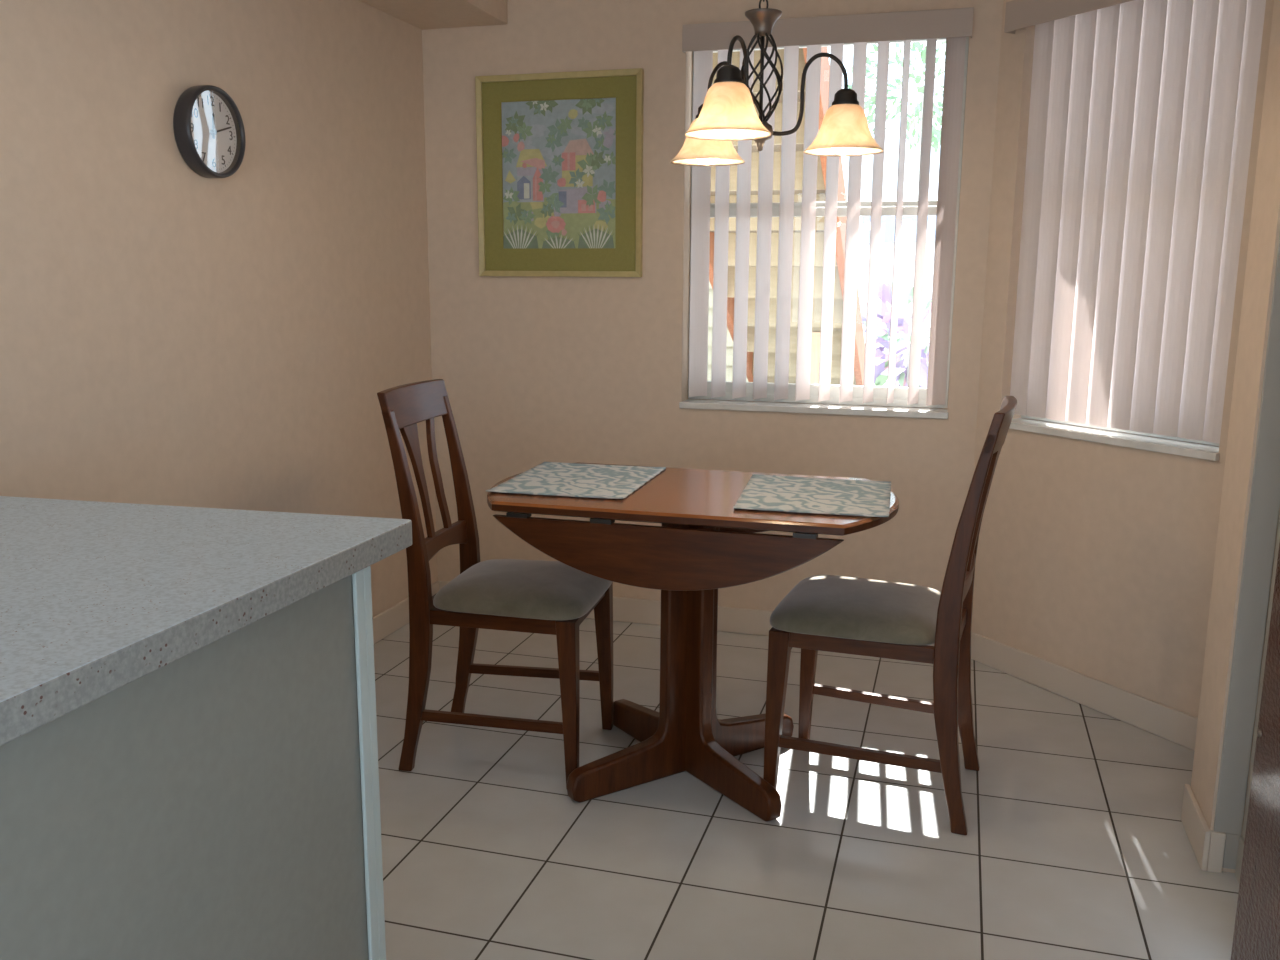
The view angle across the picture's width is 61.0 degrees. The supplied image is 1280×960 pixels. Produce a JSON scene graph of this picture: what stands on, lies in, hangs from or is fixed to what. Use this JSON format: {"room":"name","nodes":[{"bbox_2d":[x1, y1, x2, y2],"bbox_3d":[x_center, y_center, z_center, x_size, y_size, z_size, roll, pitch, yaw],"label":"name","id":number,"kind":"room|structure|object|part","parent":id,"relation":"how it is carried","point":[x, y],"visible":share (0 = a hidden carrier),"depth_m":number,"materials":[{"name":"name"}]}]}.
{"room":"dining room","nodes":[
{"label":"dining room","id":0,"kind":"room"},
{"bbox_2d":[0,0,437,616],"bbox_3d":[-1.696,-0.194,1.325,0.120,2.440,6.285,3,11,16],"label":"wall","id":1,"kind":"structure","parent":0,"point":[171,334],"depth_m":2.92,"materials":[{"name":"beige paint"}]},
{"bbox_2d":[173,85,245,177],"bbox_3d":[-1.126,-0.912,2.850,0.050,0.233,0.233,3,11,16],"label":"wall clock","id":2,"kind":"object","parent":1,"relation":"attached to","point":[209,131],"visible":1,"depth_m":2.84,"materials":[{"name":"black plastic"}]},
{"bbox_2d":[191,91,236,172],"bbox_3d":[-1.137,-0.913,2.853,0.027,0.208,0.208,3,11,16],"label":"clock face","id":3,"kind":"object","parent":2,"relation":"on","point":[213,116],"depth_m":2.86,"materials":[{"name":"white"}]},
{"bbox_2d":[373,581,439,643],"bbox_3d":[-1.097,0.628,3.342,0.012,0.095,2.105,3,11,16],"label":"baseboard","id":4,"kind":"structure","parent":1,"relation":"attached to","point":[390,620],"depth_m":3.97,"materials":[{"name":"beige paint"}]},
{"bbox_2d":[359,0,506,29],"bbox_3d":[-1.474,-1.242,1.045,0.338,0.274,6.005,3,11,16],"label":"soffit","id":5,"kind":"object","parent":1,"relation":"attached to","point":[422,14],"depth_m":3.71,"materials":[{"name":"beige paint"}]},
{"bbox_2d":[422,0,1003,610],"bbox_3d":[0.189,-0.663,3.922,2.013,2.440,0.160,3,11,16],"label":"wall","id":6,"kind":"structure","parent":0,"point":[534,371],"depth_m":3.89,"materials":[{"name":"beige paint"}]},
{"bbox_2d":[475,68,643,276],"bbox_3d":[-0.292,-1.087,3.888,0.623,0.705,0.027,3,11,16],"label":"framed print","id":7,"kind":"object","parent":6,"relation":"attached to","point":[568,196],"visible":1,"depth_m":3.89,"materials":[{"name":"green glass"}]},
{"bbox_2d":[439,581,933,645],"bbox_3d":[0.161,0.505,4.054,1.996,0.095,0.012,3,11,16],"label":"baseboard","id":8,"kind":"structure","parent":6,"relation":"attached to","point":[633,610],"depth_m":4.01,"materials":[{"name":"beige paint"}]},
{"bbox_2d":[679,37,968,418],"bbox_3d":[0.616,-0.882,3.740,0.933,1.295,0.168,3,11,16],"label":"window","id":9,"kind":"structure","parent":6,"relation":"in","point":[910,208],"depth_m":3.79,"materials":[{"name":"paint"}]},
{"bbox_3d":[0.604,-0.252,3.830,0.933,0.022,0.114,3,11,16],"label":"sill","id":10,"kind":"part","parent":9,"relation":"part of","materials":[{"name":"stone"}]},
{"bbox_3d":[0.626,-0.624,3.830,0.869,0.654,0.023,3,11,16],"label":"sash","id":11,"kind":"part","parent":9,"relation":"part of","materials":[{"name":"paint"}]},
{"bbox_2d":[682,7,973,405],"bbox_3d":[0.607,-0.897,3.702,0.940,1.262,0.122,3,11,16],"label":"vertical blinds","id":12,"kind":"object","parent":9,"relation":"attached to","point":[956,24],"visible":0.93,"depth_m":3.72,"materials":[{"name":"beige plastic"}]},
{"bbox_3d":[0.637,-1.217,3.744,0.869,0.584,0.024,3,11,16],"label":"sash","id":13,"kind":"part","parent":9,"relation":"part of","materials":[{"name":"paint"}]},
{"bbox_2d":[374,618,1238,959],"bbox_3d":[-0.220,1.137,1.056,3.253,0.060,6.145,3,11,16],"label":"floor","id":14,"kind":"structure","parent":0,"point":[1076,845],"depth_m":2.55,"materials":[{"name":"tile"}]},
{"bbox_2d":[0,566,385,959],"bbox_3d":[-1.288,0.743,0.585,1.070,0.874,2.653,3,11,16],"label":"base cabinet","id":15,"kind":"object","parent":14,"relation":"on","point":[222,801],"visible":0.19,"depth_m":1.31,"materials":[{"name":"grey laminate"}]},
{"bbox_2d":[0,496,411,745],"bbox_3d":[-1.281,0.289,0.518,1.170,0.040,2.787,3,11,16],"label":"countertop","id":16,"kind":"structure","parent":15,"relation":"on","point":[96,598],"depth_m":1.35,"materials":[{"name":"stone"}]},
{"bbox_3d":[-0.423,0.546,1.674,0.030,0.874,0.043,3,11,16],"label":"corner trim","id":17,"kind":"part","parent":15,"relation":"part of","materials":[{"name":"grey"}]},
{"bbox_2d":[377,379,612,788],"bbox_3d":[-0.368,0.251,2.918,0.541,1.002,0.421,3,11,11],"label":"dining chair","id":18,"kind":"object","parent":14,"relation":"on","point":[517,595],"visible":0.94,"depth_m":2.81,"materials":[{"name":"brown wood"}]},
{"bbox_3d":[-0.589,0.298,2.787,0.110,0.955,0.030,3,11,11],"label":"leg","id":19,"kind":"part","parent":18,"relation":"part of","materials":[{"name":"brown wood"}]},
{"bbox_3d":[-0.600,-0.203,2.884,0.061,0.100,0.390,3,11,11],"label":"crest rail","id":20,"kind":"part","parent":18,"relation":"part of","materials":[{"name":"brown wood"}]},
{"bbox_3d":[-0.543,0.176,2.942,0.036,0.066,0.332,3,11,11],"label":"rail","id":21,"kind":"part","parent":18,"relation":"part of","materials":[{"name":"brown wood"}]},
{"bbox_3d":[-0.516,0.234,3.134,0.110,0.955,0.030,3,11,11],"label":"leg","id":22,"kind":"part","parent":18,"relation":"part of","materials":[{"name":"brown wood"}]},
{"bbox_3d":[-0.336,0.325,2.925,0.419,0.038,0.400,3,11,11],"label":"seat frame","id":23,"kind":"part","parent":18,"relation":"part of","materials":[{"name":"brown wood"}]},
{"bbox_3d":[-0.308,0.273,2.910,0.420,0.070,0.424,3,11,11],"label":"seat","id":24,"kind":"part","parent":18,"relation":"part of","materials":[{"name":"beige fabric"}]},
{"bbox_3d":[-0.181,0.567,2.747,0.054,0.446,0.046,3,11,11],"label":"leg","id":25,"kind":"part","parent":18,"relation":"part of","materials":[{"name":"brown wood"}]},
{"bbox_3d":[-0.106,0.502,3.099,0.054,0.446,0.046,3,11,11],"label":"leg","id":26,"kind":"part","parent":18,"relation":"part of","materials":[{"name":"brown wood"}]},
{"bbox_2d":[487,462,898,821],"bbox_3d":[0.128,0.395,2.828,1.028,0.757,0.612,3,11,16],"label":"dining table","id":27,"kind":"object","parent":14,"relation":"on","point":[703,545],"visible":0.84,"depth_m":2.62,"materials":[{"name":"brown wood"}]},
{"bbox_2d":[486,462,665,498],"bbox_3d":[-0.158,-0.004,2.869,0.371,0.008,0.482,3,11,16],"label":"placemat","id":28,"kind":"object","parent":27,"relation":"on","point":[546,478],"visible":1,"depth_m":2.84,"materials":[{"name":"fabric"}]},
{"bbox_3d":[-0.024,0.443,2.734,0.256,0.696,0.295,3,11,16],"label":"pedestal leg","id":29,"kind":"part","parent":27,"relation":"part of","materials":[{"name":"brown wood"}]},
{"bbox_3d":[0.027,0.397,2.982,0.042,0.697,0.360,-7,13,-33],"label":"pedestal leg","id":30,"kind":"part","parent":27,"relation":"part of","materials":[{"name":"brown wood"}]},
{"bbox_3d":[0.229,0.453,2.685,0.042,0.697,0.360,-7,13,-33],"label":"pedestal leg","id":31,"kind":"part","parent":27,"relation":"part of","materials":[{"name":"brown wood"}]},
{"bbox_3d":[0.279,0.408,2.933,0.360,0.697,0.042,-7,13,-33],"label":"pedestal leg","id":32,"kind":"part","parent":27,"relation":"part of","materials":[{"name":"brown wood"}]},
{"bbox_2d":[733,474,890,516],"bbox_3d":[0.429,0.035,2.682,0.388,0.008,0.462,3,11,16],"label":"placemat","id":33,"kind":"object","parent":27,"relation":"on","point":[762,492],"visible":1,"depth_m":2.65,"materials":[{"name":"fabric"}]},
{"bbox_2d":[763,396,1016,834],"bbox_3d":[0.624,0.294,2.719,0.541,1.002,0.421,4,11,21],"label":"dining chair","id":34,"kind":"object","parent":14,"relation":"on","point":[829,613],"visible":0.98,"depth_m":2.60,"materials":[{"name":"brown wood"}]},
{"bbox_3d":[0.341,0.582,2.684,0.054,0.446,0.046,4,11,21],"label":"leg","id":35,"kind":"part","parent":34,"relation":"part of","materials":[{"name":"brown wood"}]},
{"bbox_3d":[0.474,0.520,3.020,0.054,0.446,0.046,4,11,21],"label":"leg","id":36,"kind":"part","parent":34,"relation":"part of","materials":[{"name":"brown wood"}]},
{"bbox_3d":[0.566,0.309,2.744,0.420,0.070,0.424,4,11,21],"label":"seat","id":37,"kind":"part","parent":34,"relation":"part of","materials":[{"name":"beige fabric"}]},
{"bbox_3d":[0.593,0.365,2.744,0.419,0.038,0.400,4,11,21],"label":"seat frame","id":38,"kind":"part","parent":34,"relation":"part of","materials":[{"name":"brown wood"}]},
{"bbox_3d":[0.734,0.361,2.491,0.110,0.955,0.030,4,11,21],"label":"leg","id":39,"kind":"part","parent":34,"relation":"part of","materials":[{"name":"brown wood"}]},
{"bbox_3d":[0.791,0.240,2.643,0.036,0.066,0.332,4,11,21],"label":"rail","id":40,"kind":"part","parent":34,"relation":"part of","materials":[{"name":"brown wood"}]},
{"bbox_3d":[0.865,0.301,2.821,0.110,0.955,0.030,4,11,21],"label":"leg","id":41,"kind":"part","parent":34,"relation":"part of","materials":[{"name":"brown wood"}]},
{"bbox_3d":[0.850,-0.132,2.551,0.061,0.100,0.390,4,11,21],"label":"crest rail","id":42,"kind":"part","parent":34,"relation":"part of","materials":[{"name":"brown wood"}]},
{"bbox_2d":[971,0,1273,717],"bbox_3d":[1.585,-0.468,2.920,0.160,2.440,1.594,-5,12,-28],"label":"wall","id":43,"kind":"structure","parent":0,"point":[1095,560],"depth_m":3.31,"materials":[{"name":"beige paint"}]},
{"bbox_2d":[971,632,1197,750],"bbox_3d":[1.488,0.687,3.119,0.012,0.095,1.532,-5,12,-28],"label":"baseboard","id":44,"kind":"structure","parent":43,"relation":"attached to","point":[1176,726],"depth_m":3.31,"materials":[{"name":"beige paint"}]},
{"bbox_2d":[1009,415,1219,460],"bbox_3d":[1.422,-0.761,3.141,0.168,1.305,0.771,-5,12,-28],"label":"window sill","id":45,"kind":"structure","parent":43,"relation":"in","point":[1193,450],"depth_m":3.18,"materials":[{"name":"paint"}]},
{"bbox_3d":[1.472,-0.777,3.166,0.055,1.282,0.761,-5,12,-28],"label":"frame","id":46,"kind":"part","parent":45,"relation":"part of","materials":[{"name":"paint"}]},
{"bbox_2d":[1004,0,1265,443],"bbox_3d":[1.369,-0.779,3.110,0.101,1.268,0.850,-5,12,-28],"label":"vertical blinds","id":47,"kind":"object","parent":43,"relation":"attached to","point":[1141,112],"visible":1,"depth_m":3.09,"materials":[{"name":"beige plastic"}]},
{"bbox_2d":[1191,0,1279,872],"bbox_3d":[1.641,-0.333,2.195,0.718,2.440,0.218,3,11,16],"label":"wall","id":48,"kind":"structure","parent":0,"point":[1264,233],"depth_m":2.33,"materials":[{"name":"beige paint"}]},
{"bbox_2d":[1181,784,1225,872],"bbox_3d":[1.297,0.799,2.505,0.042,0.095,0.242,3,11,16],"label":"baseboard","id":49,"kind":"structure","parent":48,"relation":"attached to","point":[1208,846],"depth_m":2.42,"materials":[{"name":"beige paint"}]},
{"bbox_2d":[1213,234,1279,868],"bbox_3d":[1.295,-0.220,2.199,0.055,2.188,0.008,3,11,16],"label":"trim","id":50,"kind":"structure","parent":48,"relation":"attached to","point":[1264,505],"depth_m":2.28,"materials":[{"name":"grey paint"}]},
{"bbox_2d":[1242,512,1279,830],"bbox_3d":[0.723,0.079,-0.060,0.120,2.440,4.697,3,11,16],"label":"wall","id":51,"kind":"structure","parent":0,"point":[1279,512],"depth_m":2.31,"materials":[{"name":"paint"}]},
{"bbox_2d":[1235,836,1244,883],"bbox_3d":[1.257,0.857,2.196,0.007,0.095,0.392,3,11,16],"label":"baseboard","id":52,"kind":"structure","parent":51,"relation":"in","point":[1241,839],"depth_m":2.36,"materials":[{"name":"grey paint"}]},
{"bbox_2d":[1231,542,1279,959],"bbox_3d":[1.020,0.024,1.357,0.046,2.020,0.850,2,11,8],"label":"door","id":53,"kind":"structure","parent":51,"relation":"in","point":[1256,936],"depth_m":1.82,"materials":[{"name":"brown wood"}]},
{"bbox_2d":[1242,513,1279,839],"bbox_3d":[1.267,-0.225,1.994,0.002,2.104,0.392,3,11,16],"label":"trim","id":54,"kind":"structure","parent":51,"relation":"attached to","point":[1278,530],"depth_m":2.29,"materials":[{"name":"grey paint"}]},
{"bbox_3d":[-0.079,-1.346,0.632,3.473,0.100,6.285,3,11,16],"label":"ceiling","id":55,"kind":"structure","parent":0,"visible":0},
{"bbox_2d":[671,0,883,165],"bbox_3d":[0.264,-1.133,2.231,0.489,0.898,0.511,3,11,16],"label":"chandelier","id":56,"kind":"object","parent":55,"relation":"hanging from","point":[727,114],"visible":1,"depth_m":2.31,"materials":[{"name":"beige glass"}]},
{"bbox_2d":[696,103,703,117],"bbox_3d":[0.158,-0.845,2.496,0.060,0.040,0.060,3,11,16],"label":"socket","id":57,"kind":"object","parent":56,"relation":"attached to","point":[700,107],"depth_m":2.48,"materials":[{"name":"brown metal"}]},
{"bbox_3d":[0.157,-0.777,2.508,0.062,0.096,0.062,3,11,16],"label":"bulb","id":58,"kind":"part","parent":56,"relation":"part of","materials":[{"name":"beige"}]},
{"bbox_3d":[0.157,-0.784,2.507,0.172,0.098,0.172,3,11,16],"label":"lamp shade","id":59,"kind":"part","parent":56,"relation":"part of","materials":[{"name":"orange glass"}]},
{"bbox_3d":[0.203,-0.846,2.418,0.009,0.174,0.186,-6,12,-30],"label":"arm","id":60,"kind":"part","parent":56,"relation":"part of","materials":[{"name":"brown metal"}]},
{"bbox_3d":[0.175,-0.728,2.152,0.062,0.096,0.062,3,11,16],"label":"bulb","id":61,"kind":"part","parent":56,"relation":"part of","materials":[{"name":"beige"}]},
{"bbox_3d":[0.175,-0.734,2.151,0.172,0.098,0.172,3,11,16],"label":"lamp shade","id":62,"kind":"part","parent":56,"relation":"part of","materials":[{"name":"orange glass"}]},
{"bbox_2d":[714,65,743,82],"bbox_3d":[0.175,-0.795,2.140,0.060,0.040,0.060,3,11,16],"label":"socket","id":63,"kind":"object","parent":56,"relation":"attached to","point":[726,73],"depth_m":2.12,"materials":[{"name":"brown metal"}]},
{"bbox_3d":[0.212,-0.809,2.221,0.009,0.174,0.190,5,12,24],"label":"arm","id":64,"kind":"part","parent":56,"relation":"part of","materials":[{"name":"brown metal"}]},
{"bbox_3d":[0.260,-0.854,2.319,0.008,0.200,0.008,3,11,16],"label":"stem","id":65,"kind":"part","parent":56,"relation":"part of","materials":[{"name":"brown metal"}]},
{"bbox_3d":[0.263,-1.278,2.240,0.016,0.598,0.016,-5,12,-28],"label":"chain","id":66,"kind":"part","parent":56,"relation":"part of","materials":[{"name":"brown metal"}]},
{"bbox_3d":[0.364,-0.830,2.340,0.175,0.174,0.009,-1,11,-9],"label":"arm","id":67,"kind":"part","parent":56,"relation":"part of","materials":[{"name":"brown metal"}]},
{"bbox_3d":[0.445,-0.758,2.366,0.062,0.096,0.062,3,11,16],"label":"bulb","id":68,"kind":"part","parent":56,"relation":"part of","materials":[{"name":"beige glass"}]},
{"bbox_3d":[0.445,-0.765,2.364,0.172,0.098,0.172,3,11,16],"label":"lamp shade","id":69,"kind":"part","parent":56,"relation":"part of","materials":[{"name":"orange glass"}]},
{"bbox_2d":[832,88,858,104],"bbox_3d":[0.446,-0.826,2.353,0.060,0.040,0.060,3,11,16],"label":"socket","id":70,"kind":"object","parent":56,"relation":"attached to","point":[845,96],"depth_m":2.33,"materials":[{"name":"brown metal"}]},
{"label":"outside","id":71,"kind":"structure","parent":0,"visible":0},
{"bbox_2d":[861,313,906,386],"bbox_3d":[2.791,-0.276,9.273,60.000,0.080,75.000,3,11,16],"label":"ground","id":72,"kind":"structure","parent":71,"point":[864,327],"depth_m":26.38,"materials":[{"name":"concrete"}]},
{"bbox_2d":[707,281,748,381],"bbox_3d":[-0.328,-2.144,9.361,3.750,3.520,0.060,3,11,16],"label":"wall","id":73,"kind":"structure","parent":72,"relation":"on","point":[729,342],"depth_m":9.22,"materials":[{"name":"white"}]},
{"bbox_2d":[709,47,864,385],"bbox_3d":[0.879,-1.073,6.327,0.750,2.538,4.340,3,11,16],"label":"fence","id":74,"kind":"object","parent":72,"relation":"on","point":[859,352],"depth_m":5.76,"materials":[{"name":"brown wood"}]},
{"bbox_3d":[1.050,-0.358,6.529,0.070,1.060,0.070,3,11,16],"label":"post","id":75,"kind":"part","parent":74,"relation":"part of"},
{"bbox_2d":[846,41,945,200],"bbox_3d":[7.060,-7.518,27.307,4.020,7.637,3.798,3,11,16],"label":"shade tree","id":76,"kind":"object","parent":72,"relation":"on","point":[869,83],"visible":0.41,"depth_m":26.85,"materials":[{"name":"green plant"}]},
{"bbox_2d":[862,276,931,387],"bbox_3d":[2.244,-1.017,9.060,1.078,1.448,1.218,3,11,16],"label":"shrub","id":77,"kind":"object","parent":72,"relation":"on","point":[884,291],"visible":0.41,"depth_m":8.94,"materials":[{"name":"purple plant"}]},
{"bbox_3d":[2.248,-0.718,9.088,0.052,0.851,0.048,9,13,38],"label":"stem","id":78,"kind":"part","parent":77,"relation":"part of","materials":[{"name":"grey plant"}]},
{"bbox_2d":[861,215,935,365],"bbox_3d":[10.204,-3.287,18.139,12.400,2.700,5.450,3,11,16],"label":"neighbor house","id":79,"kind":"structure","parent":72,"relation":"on","point":[909,223],"depth_m":17.23,"materials":[{"name":"white paint"}]}
]}

